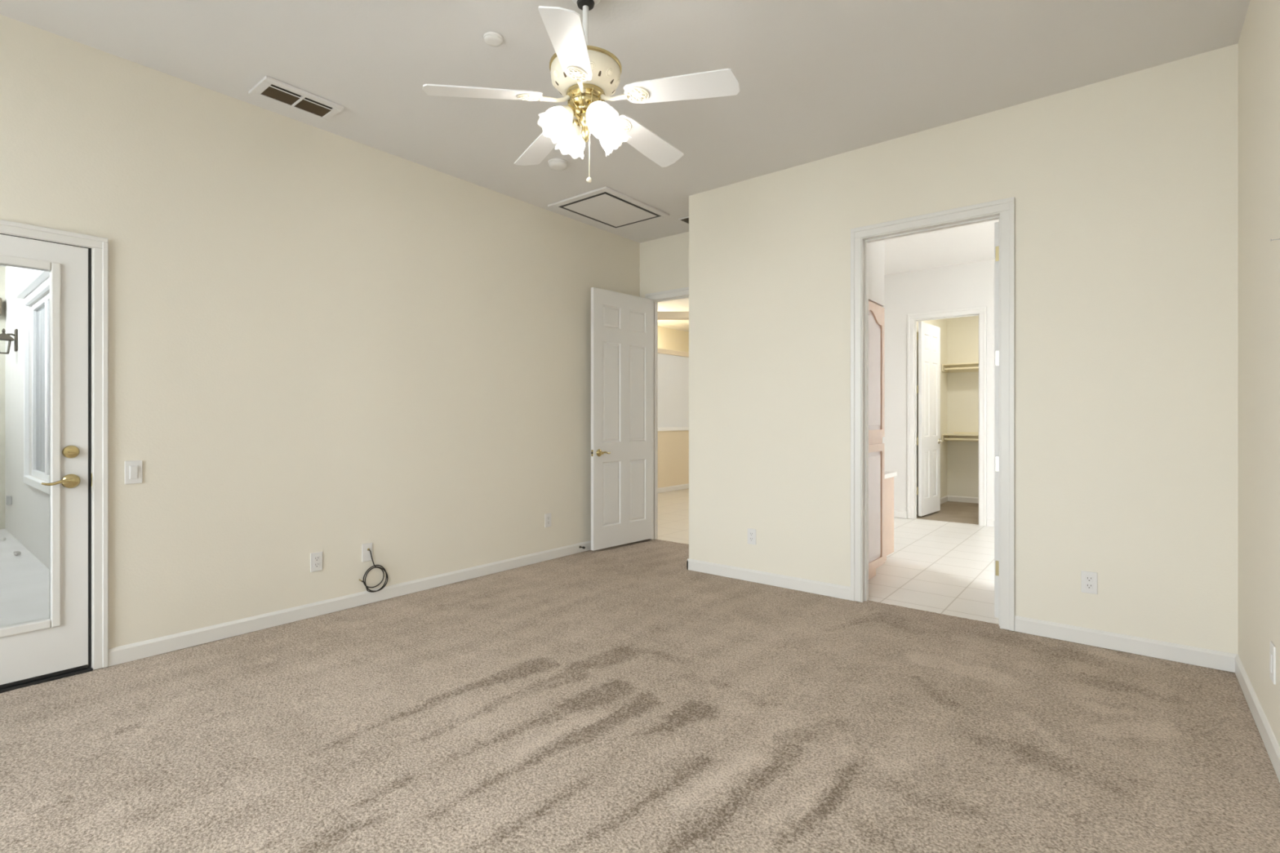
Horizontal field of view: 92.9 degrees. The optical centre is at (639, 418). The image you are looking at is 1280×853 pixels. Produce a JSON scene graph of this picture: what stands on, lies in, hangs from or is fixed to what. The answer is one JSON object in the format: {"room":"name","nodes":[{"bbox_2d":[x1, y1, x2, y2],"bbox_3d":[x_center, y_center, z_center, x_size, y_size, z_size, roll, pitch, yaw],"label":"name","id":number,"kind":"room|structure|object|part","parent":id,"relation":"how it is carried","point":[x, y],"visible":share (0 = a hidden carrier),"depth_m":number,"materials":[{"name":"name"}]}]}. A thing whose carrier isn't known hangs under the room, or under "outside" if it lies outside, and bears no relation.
{"room":"empty bedroom","nodes":[
{"label":"empty bedroom","id":0,"kind":"room"},
{"bbox_2d":[0,14,639,670],"bbox_3d":[-2.135,-0.244,3.755,0.150,3.138,6.800,0,0,39],"label":"wall","id":1,"kind":"structure","parent":0,"point":[328,343],"depth_m":3.69,"materials":[{"name":"beige paint"}]},
{"bbox_2d":[0,234,88,688],"bbox_3d":[-2.967,0.192,2.603,0.106,2.041,0.911,0,0,39],"label":"door","id":2,"kind":"structure","parent":1,"relation":"in","point":[55,645],"depth_m":2.90,"materials":[{"name":"white paint"}]},
{"bbox_3d":[-2.986,0.122,2.619,0.056,1.718,0.717,0,0,39],"label":"glazing frame","id":3,"kind":"part","parent":2,"relation":"part of","materials":[{"name":"white paint"}]},
{"bbox_3d":[-2.720,0.297,2.844,0.024,0.026,0.110,0,0,39],"label":"lever","id":4,"kind":"part","parent":2,"relation":"part of","materials":[{"name":"gold metal"}]},
{"bbox_3d":[-2.704,0.298,2.897,0.054,0.068,0.068,0,0,39],"label":"lever handle","id":5,"kind":"part","parent":2,"relation":"part of","materials":[{"name":"gold metal"}]},
{"bbox_2d":[0,233,91,667],"bbox_3d":[-2.993,0.191,2.624,0.056,2.047,0.934,0,0,39],"label":"weatherstrip","id":6,"kind":"structure","parent":1,"relation":"attached to","point":[89,249],"depth_m":2.96,"materials":[{"name":"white rubber"}]},
{"bbox_2d":[0,219,108,670],"bbox_3d":[-3.021,0.167,2.646,0.168,2.116,1.057,0,0,39],"label":"door frame","id":7,"kind":"structure","parent":1,"relation":"attached to","point":[100,245],"depth_m":2.98,"materials":[{"name":"white paint"}]},
{"bbox_2d":[124,460,142,484],"bbox_3d":[-2.568,0.271,3.088,0.014,0.117,0.071,0,0,39],"label":"light switch","id":8,"kind":"object","parent":1,"relation":"attached to","point":[133,468],"visible":1,"depth_m":3.09,"materials":[{"name":"white plastic"}]},
{"bbox_3d":[-2.568,0.271,3.088,0.004,0.068,0.034,0,0,39],"label":"switch frame","id":9,"kind":"part","parent":8,"relation":"part of","materials":[{"name":"white plastic"}]},
{"bbox_2d":[310,551,322,572],"bbox_3d":[-2.010,0.889,3.783,0.009,0.117,0.071,0,0,39],"label":"wall outlet","id":10,"kind":"object","parent":1,"relation":"attached to","point":[316,558],"visible":1,"depth_m":3.78,"materials":[{"name":"white plastic"}]},
{"bbox_2d":[314,562,319,567],"bbox_3d":[-2.008,0.908,3.781,0.003,0.027,0.032,0,0,39],"label":"receptacle","id":11,"kind":"object","parent":10,"relation":"attached to","point":[316,564],"depth_m":3.78,"materials":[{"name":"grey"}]},
{"bbox_2d":[314,555,319,561],"bbox_3d":[-2.008,0.870,3.781,0.003,0.027,0.032,0,0,39],"label":"receptacle","id":12,"kind":"object","parent":10,"relation":"attached to","point":[316,557],"depth_m":3.78,"materials":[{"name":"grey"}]},
{"bbox_2d":[108,540,591,666],"bbox_3d":[-1.315,1.183,4.641,0.012,0.085,4.190,0,0,39],"label":"baseboard","id":13,"kind":"structure","parent":1,"relation":"attached to","point":[151,647],"depth_m":3.75,"materials":[{"name":"white paint"}]},
{"bbox_2d":[361,542,372,561],"bbox_3d":[-1.804,0.885,4.032,0.016,0.117,0.071,0,0,39],"label":"cable plate","id":14,"kind":"object","parent":1,"relation":"attached to","point":[366,555],"visible":1,"depth_m":4.03,"materials":[{"name":"white plastic"}]},
{"bbox_2d":[359,549,387,592],"bbox_3d":[-1.774,1.009,4.050,0.023,0.290,0.202,0,0,39],"label":"cable","id":15,"kind":"object","parent":14,"relation":"hanging from","point":[381,568],"visible":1,"depth_m":4.05,"materials":[{"name":"black plastic"}]},
{"bbox_2d":[545,513,551,527],"bbox_3d":[-0.797,0.881,5.285,0.009,0.117,0.071,0,0,39],"label":"wall outlet","id":16,"kind":"object","parent":1,"relation":"attached to","point":[548,516],"visible":1,"depth_m":5.28,"materials":[{"name":"white plastic"}]},
{"bbox_2d":[0,0,1249,332],"bbox_3d":[0.667,-1.863,5.426,9.020,0.100,12.920,0,0,39],"label":"ceiling","id":17,"kind":"structure","parent":0,"point":[818,79],"depth_m":3.11,"materials":[{"name":"white paint"}]},
{"bbox_2d":[248,75,344,121],"bbox_3d":[-1.940,-1.805,3.447,0.250,0.015,0.410,0,0,39],"label":"ceiling vent","id":18,"kind":"object","parent":17,"relation":"in","point":[269,89],"visible":1,"depth_m":3.43,"materials":[{"name":"white metal"}]},
{"bbox_2d":[483,31,503,46],"bbox_3d":[-0.697,-1.801,2.895,0.094,0.021,0.094,0,0,39],"label":"smoke detector","id":19,"kind":"object","parent":17,"relation":"attached to","point":[491,38],"visible":1,"depth_m":2.87,"materials":[{"name":"white plastic"}]},
{"bbox_2d":[547,158,568,170],"bbox_3d":[-0.579,-1.793,4.304,0.144,0.038,0.144,0,0,39],"label":"smoke detector","id":20,"kind":"object","parent":17,"relation":"attached to","point":[556,164],"visible":1,"depth_m":4.27,"materials":[{"name":"white plastic"}]},
{"bbox_2d":[422,0,739,182],"bbox_3d":[-0.181,-1.402,2.543,1.196,0.820,1.247,0,0,21],"label":"ceiling fan","id":21,"kind":"object","parent":17,"relation":"hanging from","point":[586,76],"visible":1,"depth_m":2.47,"materials":[{"name":"white wood"}]},
{"bbox_3d":[-0.631,-1.309,2.450,0.462,0.065,0.135,0,0,-16],"label":"blade","id":22,"kind":"part","parent":21,"relation":"part of","materials":[{"name":"white wood"}]},
{"bbox_3d":[-0.455,-1.309,2.908,0.135,0.065,0.462,0,0,-34],"label":"blade","id":23,"kind":"part","parent":21,"relation":"part of","materials":[{"name":"white wood"}]},
{"bbox_3d":[-0.350,-1.209,2.490,0.132,0.152,0.144,0,0,39],"label":"lamp shade","id":24,"kind":"part","parent":21,"relation":"part of","materials":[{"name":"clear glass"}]},
{"bbox_3d":[-0.327,-1.232,2.501,0.053,0.080,0.073,0,0,39],"label":"bulb","id":25,"kind":"part","parent":21,"relation":"part of","materials":[{"name":"white glass"}]},
{"bbox_3d":[-0.250,-1.309,2.142,0.135,0.065,0.462,0,0,2],"label":"blade","id":26,"kind":"part","parent":21,"relation":"part of","materials":[{"name":"white wood"}]},
{"bbox_3d":[-0.296,-1.209,2.680,0.144,0.152,0.132,0,0,39],"label":"lamp shade","id":27,"kind":"part","parent":21,"relation":"part of","materials":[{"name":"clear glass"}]},
{"bbox_3d":[-0.273,-1.272,2.532,0.030,0.049,0.053,0,0,39],"label":"lamp arm","id":28,"kind":"part","parent":21,"relation":"part of","materials":[{"name":"gold metal"}]},
{"bbox_3d":[-0.228,-1.627,2.558,0.025,0.233,0.025,0,0,39],"label":"down rod","id":29,"kind":"part","parent":21,"relation":"part of","materials":[{"name":"white metal"}]},
{"bbox_3d":[-0.213,-1.145,2.558,0.006,0.269,0.004,0,0,39],"label":"pull chain","id":30,"kind":"part","parent":21,"relation":"part of","materials":[{"name":"white metal"}]},
{"bbox_3d":[-0.171,-1.232,2.460,0.073,0.080,0.053,0,0,39],"label":"bulb","id":31,"kind":"part","parent":21,"relation":"part of","materials":[{"name":"white glass"}]},
{"bbox_3d":[-0.160,-1.209,2.437,0.144,0.152,0.132,0,0,39],"label":"lamp shade","id":32,"kind":"part","parent":21,"relation":"part of","materials":[{"name":"white glass"}]},
{"bbox_3d":[-0.107,-1.209,2.627,0.132,0.152,0.144,0,0,39],"label":"lamp shade","id":33,"kind":"part","parent":21,"relation":"part of","materials":[{"name":"white glass"}]},
{"bbox_3d":[0.031,-1.309,2.884,0.135,0.065,0.462,0,0,39],"label":"blade","id":34,"kind":"part","parent":21,"relation":"part of","materials":[{"name":"white wood"}]},
{"bbox_3d":[0.161,-1.309,2.409,0.462,0.065,0.135,0,0,20],"label":"blade","id":35,"kind":"part","parent":21,"relation":"part of","materials":[{"name":"white wood"}]},
{"bbox_2d":[547,186,669,230],"bbox_3d":[-0.259,-1.803,5.272,0.663,0.018,0.846,0,0,39],"label":"attic hatch","id":36,"kind":"object","parent":17,"relation":"attached to","point":[605,206],"visible":1,"depth_m":5.21,"materials":[{"name":"white paint"}]},
{"bbox_3d":[-0.251,-1.797,5.275,0.480,0.004,0.682,0,0,39],"label":"panel","id":37,"kind":"part","parent":36,"relation":"part of","materials":[{"name":"white paint"}]},
{"bbox_2d":[678,216,688,224],"bbox_3d":[0.529,-1.806,5.490,0.325,0.012,0.192,0,0,39],"label":"ceiling vent","id":38,"kind":"object","parent":17,"relation":"in","point":[686,220],"visible":0.26,"depth_m":5.52,"materials":[{"name":"white metal"}]},
{"bbox_2d":[0,488,1279,852],"bbox_3d":[0.665,1.250,5.440,8.800,0.050,12.700,0,0,39],"label":"floor","id":39,"kind":"structure","parent":0,"point":[626,698],"depth_m":2.40,"materials":[{"name":"beige carpet"}]},
{"bbox_2d":[0,667,93,693],"bbox_3d":[-3.020,1.229,2.649,0.162,0.032,0.938,0,0,39],"label":"threshold","id":40,"kind":"object","parent":39,"relation":"on","point":[88,669],"visible":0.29,"depth_m":2.84,"materials":[{"name":"black rubber"}]},
{"bbox_2d":[868,300,884,579],"bbox_3d":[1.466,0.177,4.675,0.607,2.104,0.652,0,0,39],"label":"door","id":41,"kind":"structure","parent":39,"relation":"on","point":[876,312],"depth_m":4.59,"materials":[{"name":"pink wood"}]},
{"bbox_3d":[1.696,0.655,4.490,0.014,0.814,0.511,0,0,39],"label":"door panel","id":42,"kind":"part","parent":41,"relation":"part of","materials":[{"name":"white wood"}]},
{"bbox_3d":[1.696,-0.360,4.490,0.014,0.884,0.511,0,0,39],"label":"door panel","id":43,"kind":"part","parent":41,"relation":"part of","materials":[{"name":"white wood"}]},
{"bbox_3d":[1.696,0.655,4.490,0.018,0.930,0.627,0,0,39],"label":"door","id":44,"kind":"part","parent":41,"relation":"part of","materials":[{"name":"white wood"}]},
{"bbox_3d":[1.696,-0.360,4.490,0.018,1.000,0.627,0,0,39],"label":"door","id":45,"kind":"part","parent":41,"relation":"part of","materials":[{"name":"white wood"}]},
{"bbox_2d":[884,476,893,560],"bbox_3d":[1.691,0.865,5.313,0.835,0.729,0.608,0,0,39],"label":"vanity cabinet","id":46,"kind":"object","parent":39,"relation":"on","point":[889,482],"visible":0.11,"depth_m":5.19,"materials":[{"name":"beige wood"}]},
{"bbox_2d":[884,471,897,479],"bbox_3d":[1.702,0.479,5.314,0.860,0.038,0.623,0,0,39],"label":"countertop","id":47,"kind":"structure","parent":46,"relation":"on","point":[888,474],"depth_m":5.17,"materials":[{"name":"white stone"}]},
{"bbox_2d":[640,231,688,297],"bbox_3d":[0.520,-0.269,5.917,1.265,3.088,0.100,0,0,39],"label":"wall","id":48,"kind":"structure","parent":0,"point":[664,261],"depth_m":6.07,"materials":[{"name":"beige paint"}]},
{"bbox_2d":[591,287,653,551],"bbox_3d":[-0.138,0.001,5.837,0.097,2.405,0.822,0,0,44],"label":"door","id":49,"kind":"structure","parent":48,"relation":"in","point":[622,325],"depth_m":5.81,"materials":[{"name":"white paint"}]},
{"bbox_3d":[-0.357,0.313,5.587,0.057,0.068,0.068,0,0,39],"label":"lever handle","id":50,"kind":"part","parent":49,"relation":"part of","materials":[{"name":"gold metal"}]},
{"bbox_2d":[644,287,688,539],"bbox_3d":[0.471,-0.022,5.947,0.986,2.502,0.118,0,0,39],"label":"door frame","id":51,"kind":"structure","parent":48,"relation":"attached to","point":[684,296],"depth_m":6.21,"materials":[{"name":"white paint"}]},
{"bbox_2d":[657,353,688,493],"bbox_3d":[0.253,0.095,10.069,0.120,2.360,6.015,0,0,39],"label":"wall","id":52,"kind":"structure","parent":0,"point":[673,370],"depth_m":10.38,"materials":[{"name":"white paint"}]},
{"bbox_2d":[657,483,688,493],"bbox_3d":[0.304,1.183,10.028,0.012,0.085,6.015,0,0,39],"label":"baseboard","id":53,"kind":"structure","parent":52,"relation":"attached to","point":[666,489],"depth_m":10.34,"materials":[{"name":"white paint"}]},
{"bbox_2d":[657,347,688,357],"bbox_3d":[-0.133,-1.125,10.380,1.150,0.080,6.015,0,0,39],"label":"ledge","id":54,"kind":"object","parent":52,"relation":"on","point":[663,351],"visible":0.06,"depth_m":10.32,"materials":[{"name":"beige paint"}]},
{"bbox_2d":[657,426,688,431],"bbox_3d":[0.266,0.173,10.058,0.155,0.060,6.015,0,0,39],"label":"ledge","id":55,"kind":"object","parent":52,"relation":"on","point":[668,428],"visible":0.06,"depth_m":10.32,"materials":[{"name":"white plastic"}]},
{"bbox_2d":[657,326,688,352],"bbox_3d":[-0.658,-1.294,10.805,0.200,1.038,6.015,0,0,39],"label":"niche","id":56,"kind":"object","parent":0,"point":[670,339],"depth_m":12.29,"materials":[{"name":"beige paint"}]},
{"bbox_2d":[657,311,688,319],"bbox_3d":[0.299,-1.420,8.380,3.350,0.090,0.160,0,0,0],"label":"beam","id":57,"kind":"structure","parent":0,"point":[661,315],"depth_m":8.30,"materials":[{"name":"beige paint"}]},
{"bbox_2d":[868,240,884,306],"bbox_3d":[1.330,-1.397,4.783,0.940,1.033,0.663,0,0,39],"label":"wall","id":58,"kind":"structure","parent":0,"point":[876,249],"depth_m":4.60,"materials":[{"name":"white paint"}]},
{"bbox_2d":[916,318,946,507],"bbox_3d":[3.933,-0.269,8.372,0.120,3.088,1.930,0,0,39],"label":"wall","id":59,"kind":"structure","parent":0,"point":[942,323],"depth_m":8.85,"materials":[{"name":"beige paint"}]},
{"bbox_2d":[916,495,978,515],"bbox_3d":[4.579,1.183,7.851,1.540,0.085,1.930,0,0,39],"label":"baseboard","id":60,"kind":"structure","parent":59,"relation":"attached to","point":[947,498],"depth_m":8.92,"materials":[{"name":"white paint"}]},
{"bbox_2d":[882,258,994,527],"bbox_3d":[4.632,-0.269,6.491,4.190,3.088,0.120,0,0,39],"label":"wall","id":61,"kind":"structure","parent":0,"point":[967,285],"depth_m":7.42,"materials":[{"name":"white paint"}]},
{"bbox_2d":[916,321,943,516],"bbox_3d":[3.707,0.001,7.746,0.707,2.405,0.099,0,0,-45],"label":"door","id":62,"kind":"structure","parent":61,"relation":"in","point":[928,335],"depth_m":7.71,"materials":[{"name":"white paint"}]},
{"bbox_2d":[893,510,994,526],"bbox_3d":[4.590,1.183,6.440,3.950,0.085,0.012,0,0,39],"label":"baseboard","id":63,"kind":"structure","parent":61,"relation":"attached to","point":[990,522],"depth_m":7.51,"materials":[{"name":"white paint"}]},
{"bbox_2d":[906,306,986,526],"bbox_3d":[3.660,-0.029,7.266,0.859,2.516,0.138,0,0,39],"label":"door frame","id":64,"kind":"structure","parent":61,"relation":"attached to","point":[982,310],"depth_m":7.29,"materials":[{"name":"white paint"}]},
{"bbox_2d":[946,315,978,497],"bbox_3d":[5.217,-0.269,8.641,1.780,3.088,0.100,0,0,39],"label":"wall","id":65,"kind":"structure","parent":0,"point":[962,333],"depth_m":8.95,"materials":[{"name":"beige paint"}]},
{"bbox_2d":[942,362,978,373],"bbox_3d":[5.075,-0.740,8.465,1.536,0.109,0.348,0,0,39],"label":"closet shelf","id":66,"kind":"object","parent":65,"relation":"attached to","point":[968,366],"visible":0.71,"depth_m":8.81,"materials":[{"name":"beige paint"}]},
{"bbox_3d":[5.004,-0.720,8.369,1.522,0.033,0.033,0,0,39],"label":"hanging rod","id":67,"kind":"part","parent":66,"relation":"part of","materials":[{"name":"beige"}]},
{"bbox_2d":[942,433,978,441],"bbox_3d":[5.075,0.276,8.465,1.536,0.109,0.348,0,0,39],"label":"closet shelf","id":68,"kind":"object","parent":65,"relation":"attached to","point":[946,437],"visible":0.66,"depth_m":8.81,"materials":[{"name":"beige paint"}]},
{"bbox_3d":[5.004,0.295,8.369,1.522,0.033,0.033,0,0,39],"label":"hanging rod","id":69,"kind":"part","parent":68,"relation":"part of","materials":[{"name":"beige"}]},
{"bbox_2d":[953,431,978,434],"bbox_3d":[4.911,0.207,8.724,0.720,0.025,0.145,0,0,39],"label":"board","id":70,"kind":"object","parent":68,"relation":"on","point":[954,433],"visible":0.42,"depth_m":8.83,"materials":[{"name":"beige paint"}]},
{"bbox_2d":[688,43,1238,654],"bbox_3d":[1.727,-0.269,3.953,3.320,3.088,0.120,0,0,39],"label":"wall","id":71,"kind":"structure","parent":0,"point":[1124,188],"depth_m":3.39,"materials":[{"name":"beige paint"}]},
{"bbox_2d":[747,528,755,545],"bbox_3d":[0.841,0.887,4.585,0.071,0.117,0.009,0,0,39],"label":"wall outlet","id":72,"kind":"object","parent":71,"relation":"attached to","point":[751,532],"visible":1,"depth_m":4.58,"materials":[{"name":"white plastic"}]},
{"bbox_2d":[850,196,1014,631],"bbox_3d":[1.831,-0.026,3.859,0.950,2.510,0.138,0,0,39],"label":"door frame","id":73,"kind":"structure","parent":71,"relation":"attached to","point":[1006,206],"depth_m":3.79,"materials":[{"name":"white paint"}]},
{"bbox_2d":[686,558,1237,672],"bbox_3d":[1.879,1.181,4.246,3.212,0.088,0.792,0,0,39],"label":"baseboard","id":74,"kind":"structure","parent":71,"relation":"attached to","point":[1216,660],"depth_m":3.35,"materials":[{"name":"white paint"}]},
{"bbox_2d":[994,222,999,617],"bbox_3d":[2.413,0.005,3.981,0.049,2.395,0.792,0,0,39],"label":"door","id":75,"kind":"structure","parent":71,"relation":"in","point":[996,224],"depth_m":3.69,"materials":[{"name":"white paint"}]},
{"bbox_2d":[1080,570,1097,594],"bbox_3d":[2.435,0.887,3.298,0.071,0.117,0.009,0,0,39],"label":"wall outlet","id":76,"kind":"object","parent":71,"relation":"attached to","point":[1088,579],"visible":1,"depth_m":3.30,"materials":[{"name":"white plastic"}]},
{"bbox_2d":[1085,583,1093,589],"bbox_3d":[2.433,0.906,3.296,0.032,0.027,0.003,0,0,39],"label":"receptacle","id":77,"kind":"object","parent":76,"relation":"attached to","point":[1088,586],"depth_m":3.29,"materials":[{"name":"white plastic"}]},
{"bbox_2d":[1085,576,1093,582],"bbox_3d":[2.433,0.868,3.296,0.032,0.027,0.003,0,0,39],"label":"receptacle","id":78,"kind":"object","parent":76,"relation":"attached to","point":[1088,579],"depth_m":3.29,"materials":[{"name":"white plastic"}]},
{"bbox_2d":[1238,0,1279,746],"bbox_3d":[1.112,-0.269,0.645,0.120,3.088,5.800,0,0,39],"label":"wall","id":79,"kind":"structure","parent":0,"point":[1259,42],"depth_m":2.47,"materials":[{"name":"beige paint"}]},
{"bbox_2d":[1235,654,1279,782],"bbox_3d":[1.060,1.181,0.686,0.012,0.088,5.800,0,0,39],"label":"baseboard","id":80,"kind":"structure","parent":79,"relation":"attached to","point":[1272,746],"depth_m":2.38,"materials":[{"name":"white paint"}]},
{"bbox_2d":[1269,641,1275,684],"bbox_3d":[2.282,0.880,2.197,0.010,0.135,0.075,0,0,39],"label":"wall plate","id":81,"kind":"object","parent":79,"relation":"attached to","point":[1273,649],"visible":1,"depth_m":2.17,"materials":[{"name":"white plastic"}]},
{"label":"outside","id":82,"kind":"structure","parent":0,"visible":0},
{"bbox_2d":[0,528,49,626],"bbox_3d":[-6.987,1.355,3.007,6.450,0.060,5.900,0,0,39],"label":"floor","id":83,"kind":"structure","parent":82,"point":[24,580],"depth_m":4.86,"materials":[{"name":"concrete"}]},
{"bbox_2d":[13,551,21,555],"bbox_3d":[-6.048,1.308,5.912,0.120,0.030,0.050,0,0,39],"label":"dry leaf","id":84,"kind":"object","parent":83,"relation":"on","point":[16,553],"visible":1,"depth_m":5.92,"materials":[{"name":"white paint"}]},
{"bbox_3d":[-3.890,1.575,3.141,70.000,0.100,80.000,0,0,39],"label":"ground","id":85,"kind":"structure","parent":0,"visible":0},
{"bbox_2d":[0,266,4,528],"bbox_3d":[-9.526,-0.275,5.155,0.200,3.600,6.050,0,0,39],"label":"wall","id":86,"kind":"structure","parent":85,"relation":"on","point":[2,268],"depth_m":7.31,"materials":[{"name":"beige paint"}]},
{"bbox_2d":[0,297,1,315],"bbox_3d":[-7.690,-1.330,7.149,0.149,0.210,0.260,0,0,39],"label":"beam","id":87,"kind":"structure","parent":86,"relation":"attached to","point":[0,297],"depth_m":7.20,"materials":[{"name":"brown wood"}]},
{"bbox_2d":[4,266,49,569],"bbox_3d":[-5.084,-0.275,5.359,6.455,3.600,0.150,0,0,39],"label":"wall","id":88,"kind":"structure","parent":85,"relation":"on","point":[27,518],"depth_m":6.52,"materials":[{"name":"white paint"}]},
{"bbox_2d":[5,495,11,505],"bbox_3d":[-7.204,0.930,6.948,0.084,0.104,0.039,0,0,39],"label":"outlet box","id":89,"kind":"object","parent":88,"relation":"attached to","point":[8,498],"visible":1,"depth_m":6.92,"materials":[{"name":"grey plastic"}]},
{"bbox_3d":[-7.214,0.930,6.936,0.084,0.104,0.008,0,0,39],"label":"box lid","id":90,"kind":"part","parent":89,"relation":"part of","materials":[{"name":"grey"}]},
{"bbox_2d":[0,328,17,354],"bbox_3d":[-6.874,-0.843,6.592,0.153,0.275,0.178,0,0,39],"label":"outdoor lantern","id":91,"kind":"object","parent":88,"relation":"attached to","point":[3,336],"visible":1,"depth_m":6.59,"materials":[{"name":"brown metal"}]},
{"bbox_3d":[-6.824,-0.860,6.655,0.110,0.240,0.017,0,0,39],"label":"plate","id":92,"kind":"part","parent":91,"relation":"part of","materials":[{"name":"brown metal"}]},
{"bbox_2d":[13,269,49,494],"bbox_3d":[-5.075,-0.335,5.239,2.900,1.940,0.175,0,0,39],"label":"window","id":93,"kind":"structure","parent":88,"relation":"in","point":[36,283],"depth_m":5.92,"materials":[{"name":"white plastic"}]},
{"bbox_3d":[-5.747,-0.285,5.856,0.860,1.700,0.060,0,0,39],"label":"sash","id":94,"kind":"part","parent":93,"relation":"part of","materials":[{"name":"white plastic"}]},
{"bbox_3d":[-5.747,-0.285,5.856,0.750,1.590,0.006,0,0,39],"label":"pane","id":95,"kind":"part","parent":93,"relation":"part of","materials":[{"name":"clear glass"}]},
{"bbox_3d":[-5.054,-0.285,5.296,0.920,1.700,0.060,0,0,39],"label":"sash","id":96,"kind":"part","parent":93,"relation":"part of","materials":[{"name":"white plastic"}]}
]}

